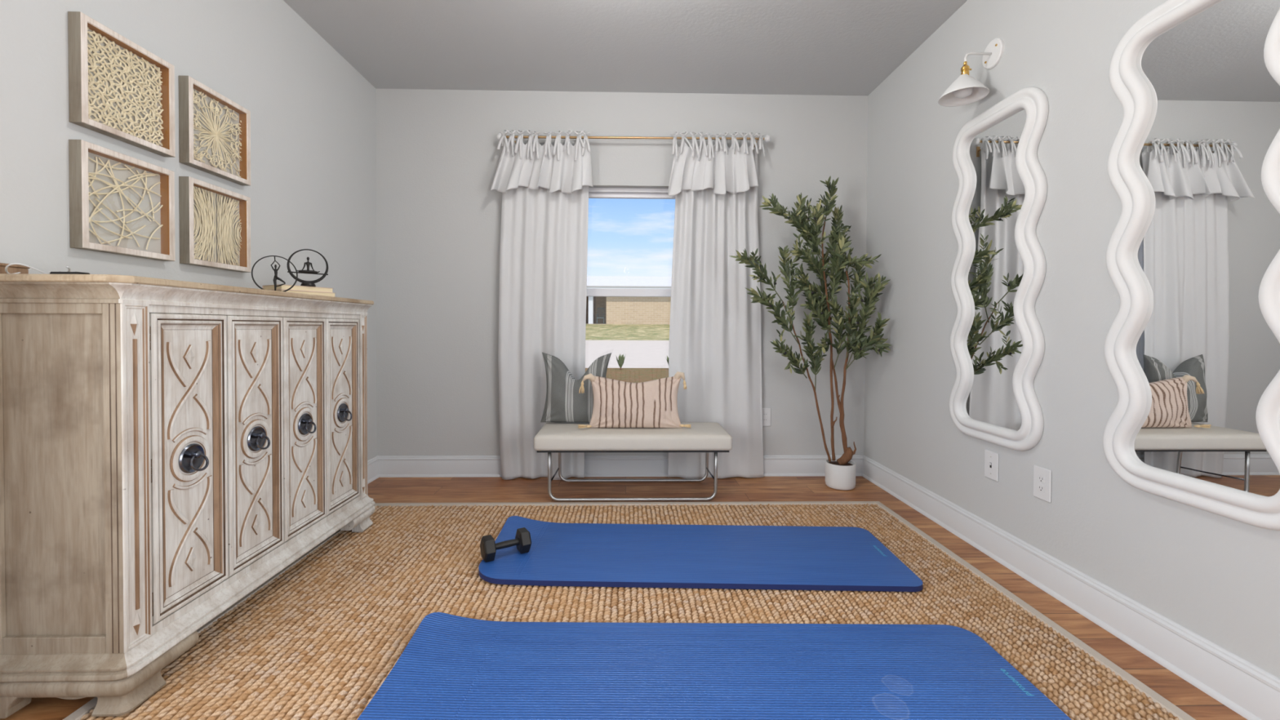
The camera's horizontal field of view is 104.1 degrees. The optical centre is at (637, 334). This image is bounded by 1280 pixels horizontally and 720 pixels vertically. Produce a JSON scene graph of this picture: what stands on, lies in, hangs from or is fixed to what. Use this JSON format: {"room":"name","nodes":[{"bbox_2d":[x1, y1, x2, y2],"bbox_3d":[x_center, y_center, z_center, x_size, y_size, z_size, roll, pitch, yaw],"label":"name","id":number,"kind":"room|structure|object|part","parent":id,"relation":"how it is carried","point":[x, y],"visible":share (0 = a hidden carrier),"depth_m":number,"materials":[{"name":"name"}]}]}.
{"room":"exercise studio","nodes":[
{"label":"exercise studio","id":0,"kind":"room"},
{"bbox_2d":[0,0,377,460],"bbox_3d":[-1.853,-0.320,0.664,0.140,2.740,6.020,0,1,-1],"label":"wall","id":1,"kind":"structure","parent":0,"point":[313,186],"depth_m":2.26,"materials":[{"name":"grey paint"}]},
{"bbox_2d":[67,11,175,157],"bbox_3d":[-1.784,-0.850,1.745,0.041,0.347,0.328,0,1,-1],"label":"shadow box","id":2,"kind":"object","parent":1,"relation":"attached to","point":[120,90],"visible":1,"depth_m":1.72,"materials":[{"name":"brown wood"}]},
{"bbox_2d":[68,139,175,261],"bbox_3d":[-1.785,-0.449,1.748,0.041,0.342,0.326,0,1,-1],"label":"shadow box","id":3,"kind":"object","parent":1,"relation":"attached to","point":[120,203],"visible":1,"depth_m":1.73,"materials":[{"name":"brown wood"}]},
{"bbox_2d":[178,75,250,186],"bbox_3d":[-1.792,-0.852,2.132,0.041,0.341,0.323,0,1,-1],"label":"shadow box","id":4,"kind":"object","parent":1,"relation":"attached to","point":[215,130],"visible":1,"depth_m":2.11,"materials":[{"name":"brown wood"}]},
{"bbox_2d":[178,176,250,272],"bbox_3d":[-1.794,-0.455,2.135,0.041,0.343,0.322,0,1,-1],"label":"shadow box","id":5,"kind":"object","parent":1,"relation":"attached to","point":[215,221],"visible":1,"depth_m":2.12,"materials":[{"name":"brown wood"}]},
{"bbox_2d":[367,456,378,484],"bbox_3d":[-1.775,0.978,0.665,0.026,0.146,5.780,0,1,-1],"label":"baseboard","id":6,"kind":"structure","parent":1,"relation":"attached to","point":[372,464],"depth_m":3.46,"materials":[{"name":"white paint"}]},
{"bbox_2d":[375,88,867,455],"bbox_3d":[-0.099,-0.355,3.644,3.500,2.740,0.140,0,1,-1],"label":"wall","id":7,"kind":"structure","parent":0,"point":[438,216],"depth_m":3.56,"materials":[{"name":"grey paint"}]},
{"bbox_2d":[377,455,863,477],"bbox_3d":[-0.102,0.944,3.579,3.500,0.146,0.026,0,1,-1],"label":"baseboard","id":8,"kind":"structure","parent":7,"relation":"attached to","point":[388,466],"depth_m":3.57,"materials":[{"name":"white paint"}]},
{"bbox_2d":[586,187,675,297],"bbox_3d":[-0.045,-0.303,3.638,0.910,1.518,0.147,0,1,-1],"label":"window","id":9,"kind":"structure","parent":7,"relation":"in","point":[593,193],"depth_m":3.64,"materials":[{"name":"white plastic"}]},
{"bbox_3d":[-0.047,0.046,3.660,0.854,0.762,0.030,0,1,-1],"label":"sash","id":10,"kind":"part","parent":9,"relation":"part of","materials":[{"name":"white plastic"}]},
{"bbox_3d":[-0.046,-0.304,3.673,0.910,1.518,0.075,0,1,-1],"label":"frame","id":11,"kind":"part","parent":9,"relation":"part of","materials":[{"name":"white plastic"}]},
{"bbox_3d":[-0.044,-0.662,3.682,0.854,0.745,0.030,0,1,-1],"label":"sash","id":12,"kind":"part","parent":9,"relation":"part of","materials":[{"name":"white plastic"}]},
{"bbox_2d":[497,133,769,146],"bbox_3d":[-0.021,-1.346,3.505,1.894,0.105,0.113,0,1,-1],"label":"curtain rod","id":13,"kind":"object","parent":7,"relation":"attached to","point":[766,138],"visible":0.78,"depth_m":3.47,"materials":[{"name":"brown metal"}]},
{"bbox_2d":[489,129,593,479],"bbox_3d":[-0.653,-0.195,3.450,0.687,2.425,0.175,0,1,-1],"label":"curtain","id":14,"kind":"object","parent":13,"relation":"hanging from","point":[544,188],"visible":0.89,"depth_m":3.49,"materials":[{"name":"white fabric"}]},
{"bbox_3d":[-0.021,-1.367,3.473,1.813,0.026,0.017,0,1,-1],"label":"rod","id":15,"kind":"part","parent":13,"relation":"part of","materials":[{"name":"beige metal"}]},
{"bbox_2d":[667,131,765,479],"bbox_3d":[0.557,-0.191,3.480,0.702,2.427,0.176,0,1,-1],"label":"curtain","id":16,"kind":"object","parent":13,"relation":"hanging from","point":[715,335],"visible":0.94,"depth_m":3.52,"materials":[{"name":"white fabric"}]},
{"bbox_2d":[762,408,770,426],"bbox_3d":[0.921,0.597,3.606,0.084,0.132,0.008,0,1,-1],"label":"wall outlet","id":17,"kind":"object","parent":7,"relation":"attached to","point":[766,411],"visible":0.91,"depth_m":3.60,"materials":[{"name":"white plastic"}]},
{"bbox_2d":[762,417,767,422],"bbox_3d":[0.921,0.617,3.603,0.034,0.028,0.002,0,1,-1],"label":"receptacle","id":18,"kind":"object","parent":17,"relation":"attached to","point":[764,420],"depth_m":3.60,"materials":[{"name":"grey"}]},
{"bbox_2d":[0,475,1247,719],"bbox_3d":[-0.040,1.117,0.725,3.780,0.120,6.020,0,1,-1],"label":"floor","id":19,"kind":"structure","parent":0,"point":[1189,699],"depth_m":3.09,"materials":[{"name":"brown wood"}]},
{"bbox_2d":[0,273,374,718],"bbox_3d":[-1.591,0.425,2.001,0.420,1.189,1.360,0,1,-1],"label":"sideboard","id":20,"kind":"object","parent":19,"relation":"on","point":[169,448],"visible":1,"depth_m":1.44,"materials":[{"name":"brown wood"}]},
{"bbox_2d":[0,262,30,273],"bbox_3d":[-1.766,-0.179,1.394,0.058,0.034,0.074,0,1,-1],"label":"wooden box","id":21,"kind":"object","parent":20,"relation":"on","point":[13,268],"visible":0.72,"depth_m":1.39,"materials":[{"name":"brown wood"}]},
{"bbox_3d":[-1.766,-0.192,1.393,0.058,0.008,0.074,0,1,-1],"label":"lid","id":22,"kind":"part","parent":21,"relation":"part of","materials":[{"name":"brown wood"}]},
{"bbox_2d":[4,262,71,274],"bbox_3d":[-1.692,-0.179,1.405,0.132,0.030,0.116,1,1,31],"label":"charging cable","id":23,"kind":"object","parent":20,"relation":"on","point":[11,264],"visible":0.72,"depth_m":1.37,"materials":[{"name":"white plastic"}]},
{"bbox_2d":[49,271,89,274],"bbox_3d":[-1.590,-0.169,1.400,0.078,0.015,0.035,0,1,-1],"label":"remote control","id":24,"kind":"object","parent":20,"relation":"on","point":[51,273],"visible":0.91,"depth_m":1.38,"materials":[{"name":"black plastic"}]},
{"bbox_3d":[-1.594,0.891,2.007,0.419,0.056,1.357,0,1,-1],"label":"moulding","id":25,"kind":"part","parent":20,"relation":"part of","materials":[{"name":"brown wood"}]},
{"bbox_3d":[-1.415,0.390,1.585,0.020,0.906,0.271,0,1,-1],"label":"door","id":26,"kind":"part","parent":20,"relation":"part of","materials":[{"name":"brown wood"}]},
{"bbox_3d":[-1.397,0.393,1.586,0.037,0.092,0.092,0,1,-1],"label":"handle","id":27,"kind":"part","parent":20,"relation":"part of","materials":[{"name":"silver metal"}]},
{"bbox_3d":[-1.421,0.386,1.863,0.020,0.906,0.274,0,1,-1],"label":"door","id":28,"kind":"part","parent":20,"relation":"part of","materials":[{"name":"brown wood"}]},
{"bbox_3d":[-1.404,0.389,1.864,0.037,0.092,0.092,0,1,-1],"label":"handle","id":29,"kind":"part","parent":20,"relation":"part of","materials":[{"name":"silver metal"}]},
{"bbox_2d":[251,255,297,291],"bbox_3d":[-1.497,-0.248,2.064,0.156,0.156,0.013,0,1,-36],"label":"sculpture","id":30,"kind":"object","parent":20,"relation":"on","point":[275,277],"visible":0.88,"depth_m":2.06,"materials":[{"name":"black metal"}]},
{"bbox_2d":[271,289,334,297],"bbox_3d":[-1.551,-0.185,2.299,0.151,0.022,0.235,1,1,29],"label":"book","id":31,"kind":"object","parent":20,"relation":"on","point":[326,294],"visible":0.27,"depth_m":2.27,"materials":[{"name":"beige paper"}]},
{"bbox_2d":[262,284,333,293],"bbox_3d":[-1.555,-0.208,2.295,0.147,0.022,0.228,1,1,27],"label":"book","id":32,"kind":"object","parent":31,"relation":"on","point":[305,288],"visible":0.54,"depth_m":2.23,"materials":[{"name":"beige paper"}]},
{"bbox_2d":[287,248,328,286],"bbox_3d":[-1.502,-0.304,2.278,0.158,0.170,0.060,0,1,-33],"label":"sculpture","id":33,"kind":"object","parent":32,"relation":"on","point":[308,283],"visible":0.98,"depth_m":2.27,"materials":[{"name":"black metal"}]},
{"bbox_3d":[-1.428,0.382,2.145,0.020,0.906,0.277,0,1,-1],"label":"door","id":34,"kind":"part","parent":20,"relation":"part of","materials":[{"name":"brown wood"}]},
{"bbox_3d":[-1.410,0.385,2.145,0.037,0.092,0.092,0,1,-1],"label":"handle","id":35,"kind":"part","parent":20,"relation":"part of","materials":[{"name":"black metal"}]},
{"bbox_3d":[-1.434,0.378,2.429,0.020,0.906,0.280,0,1,-1],"label":"door","id":36,"kind":"part","parent":20,"relation":"part of","materials":[{"name":"brown wood"}]},
{"bbox_3d":[-1.416,0.381,2.430,0.037,0.092,0.092,0,1,-1],"label":"handle","id":37,"kind":"part","parent":20,"relation":"part of","materials":[{"name":"black metal"}]},
{"bbox_2d":[62,501,1195,719],"bbox_3d":[-0.022,1.036,1.793,3.056,0.012,2.456,0,1,-1],"label":"rug","id":38,"kind":"object","parent":19,"relation":"on","point":[318,639],"visible":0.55,"depth_m":1.88,"materials":[{"name":"beige wicker"}]},
{"bbox_2d":[478,515,923,591],"bbox_3d":[0.246,0.992,2.318,1.852,0.062,0.597,0,1,1],"label":"exercise mat","id":39,"kind":"object","parent":38,"relation":"on","point":[788,557],"visible":1,"depth_m":2.23,"materials":[{"name":"blue plastic"}]},
{"bbox_2d":[480,527,531,562],"bbox_3d":[-0.591,0.944,2.247,0.213,0.096,0.110,0,1,-32],"label":"dumbbell","id":40,"kind":"object","parent":39,"relation":"on","point":[522,540],"visible":1,"depth_m":2.23,"materials":[{"name":"black metal"}]},
{"bbox_3d":[-0.591,0.944,2.247,0.159,0.034,0.034,0,1,-32],"label":"handle","id":41,"kind":"part","parent":40,"relation":"part of","materials":[{"name":"black metal"}]},
{"bbox_2d":[356,612,1071,719],"bbox_3d":[0.209,1.005,1.443,1.880,0.060,0.605,0,1,0],"label":"exercise mat","id":42,"kind":"object","parent":38,"relation":"on","point":[452,667],"visible":1,"depth_m":1.49,"materials":[{"name":"blue plastic"}]},
{"bbox_2d":[533,422,732,501],"bbox_3d":[-0.029,0.807,3.220,1.198,0.426,0.454,0,1,-1],"label":"bench","id":43,"kind":"object","parent":19,"relation":"on","point":[555,437],"visible":0.88,"depth_m":3.02,"materials":[{"name":"beige fabric"}]},
{"bbox_2d":[540,352,611,422],"bbox_3d":[-0.412,0.356,3.343,0.476,0.469,0.171,0,1,2],"label":"cushion","id":44,"kind":"object","parent":43,"relation":"on","point":[564,402],"visible":0.78,"depth_m":3.29,"materials":[{"name":"grey fabric"}]},
{"bbox_3d":[-0.028,0.867,3.058,1.038,0.310,0.021,0,1,-1],"label":"leg frame","id":45,"kind":"part","parent":43,"relation":"part of","materials":[{"name":"silver metal"}]},
{"bbox_3d":[-0.028,0.647,3.215,1.198,0.106,0.448,0,1,-1],"label":"seat","id":46,"kind":"part","parent":43,"relation":"part of","materials":[{"name":"beige fabric"}]},
{"bbox_3d":[-0.028,0.705,3.216,1.162,0.010,0.400,0,1,-1],"label":"seat","id":47,"kind":"part","parent":43,"relation":"part of","materials":[{"name":"grey"}]},
{"bbox_3d":[-0.026,0.861,3.425,1.032,0.311,0.046,0,1,-1],"label":"leg frame","id":48,"kind":"part","parent":43,"relation":"part of","materials":[{"name":"silver metal"}]},
{"bbox_2d":[577,371,691,428],"bbox_3d":[-0.019,0.416,3.186,0.714,0.356,0.168,0,1,-4],"label":"lumbar cushion","id":49,"kind":"object","parent":43,"relation":"on","point":[616,403],"visible":1,"depth_m":3.14,"materials":[{"name":"beige fabric"}]},
{"bbox_2d":[729,175,891,489],"bbox_3d":[1.105,-0.010,3.274,1.076,2.064,0.413,0,1,-5],"label":"tree","id":50,"kind":"object","parent":19,"relation":"on","point":[840,473],"visible":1,"depth_m":3.27,"materials":[{"name":"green plant"}]},
{"bbox_3d":[1.120,0.319,3.290,0.370,1.062,0.022,0,1,-15],"label":"stem","id":51,"kind":"part","parent":50,"relation":"part of","materials":[{"name":"brown plant"}]},
{"bbox_3d":[1.279,0.034,3.338,0.116,1.626,0.029,0,1,-1],"label":"stem","id":52,"kind":"part","parent":50,"relation":"part of","materials":[{"name":"brown plant"}]},
{"bbox_3d":[1.358,0.448,3.358,0.148,0.768,0.028,0,1,-11],"label":"stem","id":53,"kind":"part","parent":50,"relation":"part of","materials":[{"name":"brown plant"}]},
{"bbox_3d":[1.367,0.941,3.365,0.191,0.161,0.191,0,1,-1],"label":"pot","id":54,"kind":"part","parent":50,"relation":"part of","materials":[{"name":"white ceramic"}]},
{"bbox_3d":[1.409,0.232,3.348,0.133,1.309,0.071,0,1,-1],"label":"stem","id":55,"kind":"part","parent":50,"relation":"part of","materials":[{"name":"brown plant"}]},
{"bbox_2d":[283,0,967,95],"bbox_3d":[-0.028,-1.743,0.685,3.780,0.120,6.020,0,1,-1],"label":"ceiling","id":56,"kind":"structure","parent":0,"point":[818,47],"depth_m":2.92,"materials":[{"name":"grey paint"}]},
{"bbox_2d":[863,0,1279,678],"bbox_3d":[1.786,-0.306,0.746,0.140,2.740,6.020,0,1,-1],"label":"wall","id":57,"kind":"structure","parent":0,"point":[1215,576],"depth_m":2.03,"materials":[{"name":"grey paint"}]},
{"bbox_2d":[937,38,1004,106],"bbox_3d":[1.560,-1.254,2.356,0.248,0.269,0.204,0,1,-1],"label":"wall lamp","id":58,"kind":"object","parent":57,"relation":"attached to","point":[966,89],"visible":1,"depth_m":2.35,"materials":[{"name":"white metal"}]},
{"bbox_3d":[1.537,-1.166,2.357,0.076,0.092,0.076,0,1,-1],"label":"bulb","id":59,"kind":"part","parent":58,"relation":"part of","materials":[{"name":"white glass"}]},
{"bbox_3d":[1.537,-1.170,2.356,0.204,0.100,0.204,0,1,-1],"label":"lamp shade","id":60,"kind":"part","parent":58,"relation":"part of","materials":[{"name":"white paint"}]},
{"bbox_2d":[960,61,971,75],"bbox_3d":[1.552,-1.251,2.356,0.047,0.067,0.035,0,1,-1],"label":"socket","id":61,"kind":"object","parent":58,"relation":"attached to","point":[965,69],"depth_m":2.34,"materials":[{"name":"gold metal"}]},
{"bbox_3d":[1.606,-1.304,2.356,0.131,0.054,0.011,0,1,-1],"label":"arm","id":62,"kind":"part","parent":58,"relation":"part of","materials":[{"name":"white paint"}]},
{"bbox_3d":[1.677,-1.324,2.357,0.015,0.128,0.128,0,1,-1],"label":"wall plate","id":63,"kind":"part","parent":58,"relation":"part of","materials":[{"name":"white paint"}]},
{"bbox_2d":[984,448,998,481],"bbox_3d":[1.668,0.618,2.360,0.016,0.132,0.086,0,1,-1],"label":"cable wall plate","id":64,"kind":"object","parent":57,"relation":"attached to","point":[991,458],"visible":1,"depth_m":2.35,"materials":[{"name":"white plastic"}]},
{"bbox_2d":[949,86,1048,450],"bbox_3d":[1.660,-0.281,2.346,0.038,1.582,0.578,0,1,-1],"label":"mirror","id":65,"kind":"object","parent":57,"relation":"attached to","point":[998,273],"visible":1,"depth_m":2.30,"materials":[{"name":"white paint"}]},
{"bbox_2d":[962,108,1026,431],"bbox_3d":[1.672,-0.281,2.346,0.001,1.497,0.493,0,1,-1],"label":"mirror glass","id":66,"kind":"object","parent":65,"relation":"attached to","point":[993,344],"depth_m":2.34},
{"bbox_2d":[1033,465,1051,502],"bbox_3d":[1.678,0.619,2.072,0.009,0.133,0.086,0,1,-1],"label":"wall outlet","id":67,"kind":"object","parent":57,"relation":"attached to","point":[1042,476],"visible":1,"depth_m":2.06,"materials":[{"name":"white plastic"}]},
{"bbox_2d":[1037,474,1044,483],"bbox_3d":[1.675,0.599,2.071,0.002,0.028,0.034,0,1,-1],"label":"receptacle","id":68,"kind":"object","parent":67,"relation":"attached to","point":[1041,477],"depth_m":2.07,"materials":[{"name":"white plastic"}]},
{"bbox_2d":[1037,484,1044,493],"bbox_3d":[1.675,0.638,2.072,0.002,0.028,0.034,0,1,-1],"label":"receptacle","id":69,"kind":"object","parent":67,"relation":"attached to","point":[1041,487],"depth_m":2.07,"materials":[{"name":"white plastic"}]},
{"bbox_2d":[862,455,1279,719],"bbox_3d":[1.698,0.991,0.742,0.026,0.146,5.780,0,1,-1],"label":"baseboard","id":70,"kind":"structure","parent":57,"relation":"attached to","point":[1252,692],"depth_m":1.75,"materials":[{"name":"white paint"}]},
{"bbox_2d":[1102,0,1279,530],"bbox_3d":[1.679,-0.269,1.496,0.038,1.582,0.578,0,1,-1],"label":"mirror","id":71,"kind":"object","parent":57,"relation":"attached to","point":[1192,349],"visible":1,"depth_m":1.50,"materials":[{"name":"white paint"}]},
{"label":"outside","id":72,"kind":"structure","parent":0,"visible":0},
{"bbox_2d":[585,323,669,340],"bbox_3d":[1.054,-0.538,42.531,56.000,1.180,35.000,0,1,-1],"label":"lawn","id":73,"kind":"structure","parent":72,"point":[599,331],"depth_m":28.82,"materials":[{"name":"green plant"}]},
{"bbox_2d":[586,275,671,324],"bbox_3d":[-0.842,-2.450,38.185,29.200,3.990,9.550,0,1,-1],"label":"house","id":74,"kind":"structure","parent":73,"relation":"on","point":[617,309],"depth_m":34.01,"materials":[{"name":"beige brick"}]},
{"bbox_3d":[-3.566,-1.808,36.863,0.900,2.080,0.050,0,1,-1],"label":"door","id":75,"kind":"part","parent":74,"relation":"part of","materials":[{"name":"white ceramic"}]},
{"bbox_2d":[596,307,604,324],"bbox_3d":[-2.573,-1.297,34.861,0.540,1.128,0.962,0,1,-1],"label":"rocking chair","id":76,"kind":"object","parent":74,"relation":"on","point":[597,308],"visible":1,"depth_m":34.60,"materials":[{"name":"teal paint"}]},
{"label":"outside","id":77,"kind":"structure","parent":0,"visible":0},
{"bbox_2d":[585,368,668,382],"bbox_3d":[1.787,1.090,9.383,56.000,0.004,11.150,0,1,-1],"label":"ground","id":78,"kind":"structure","parent":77,"point":[626,375],"depth_m":12.96,"materials":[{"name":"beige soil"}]},
{"bbox_2d":[616,354,625,369],"bbox_3d":[-0.484,0.782,14.331,0.269,0.502,0.314,1,1,24],"label":"young shrub","id":79,"kind":"object","parent":78,"relation":"on","point":[621,358],"visible":1,"depth_m":14.25,"materials":[{"name":"green plant"}]},
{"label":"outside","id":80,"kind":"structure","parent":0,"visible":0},
{"bbox_2d":[585,340,669,368],"bbox_3d":[1.552,0.655,20.001,56.000,0.566,10.100,0,1,-1],"label":"street","id":81,"kind":"structure","parent":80,"point":[637,353],"depth_m":19.37,"materials":[{"name":"concrete"}]}
]}

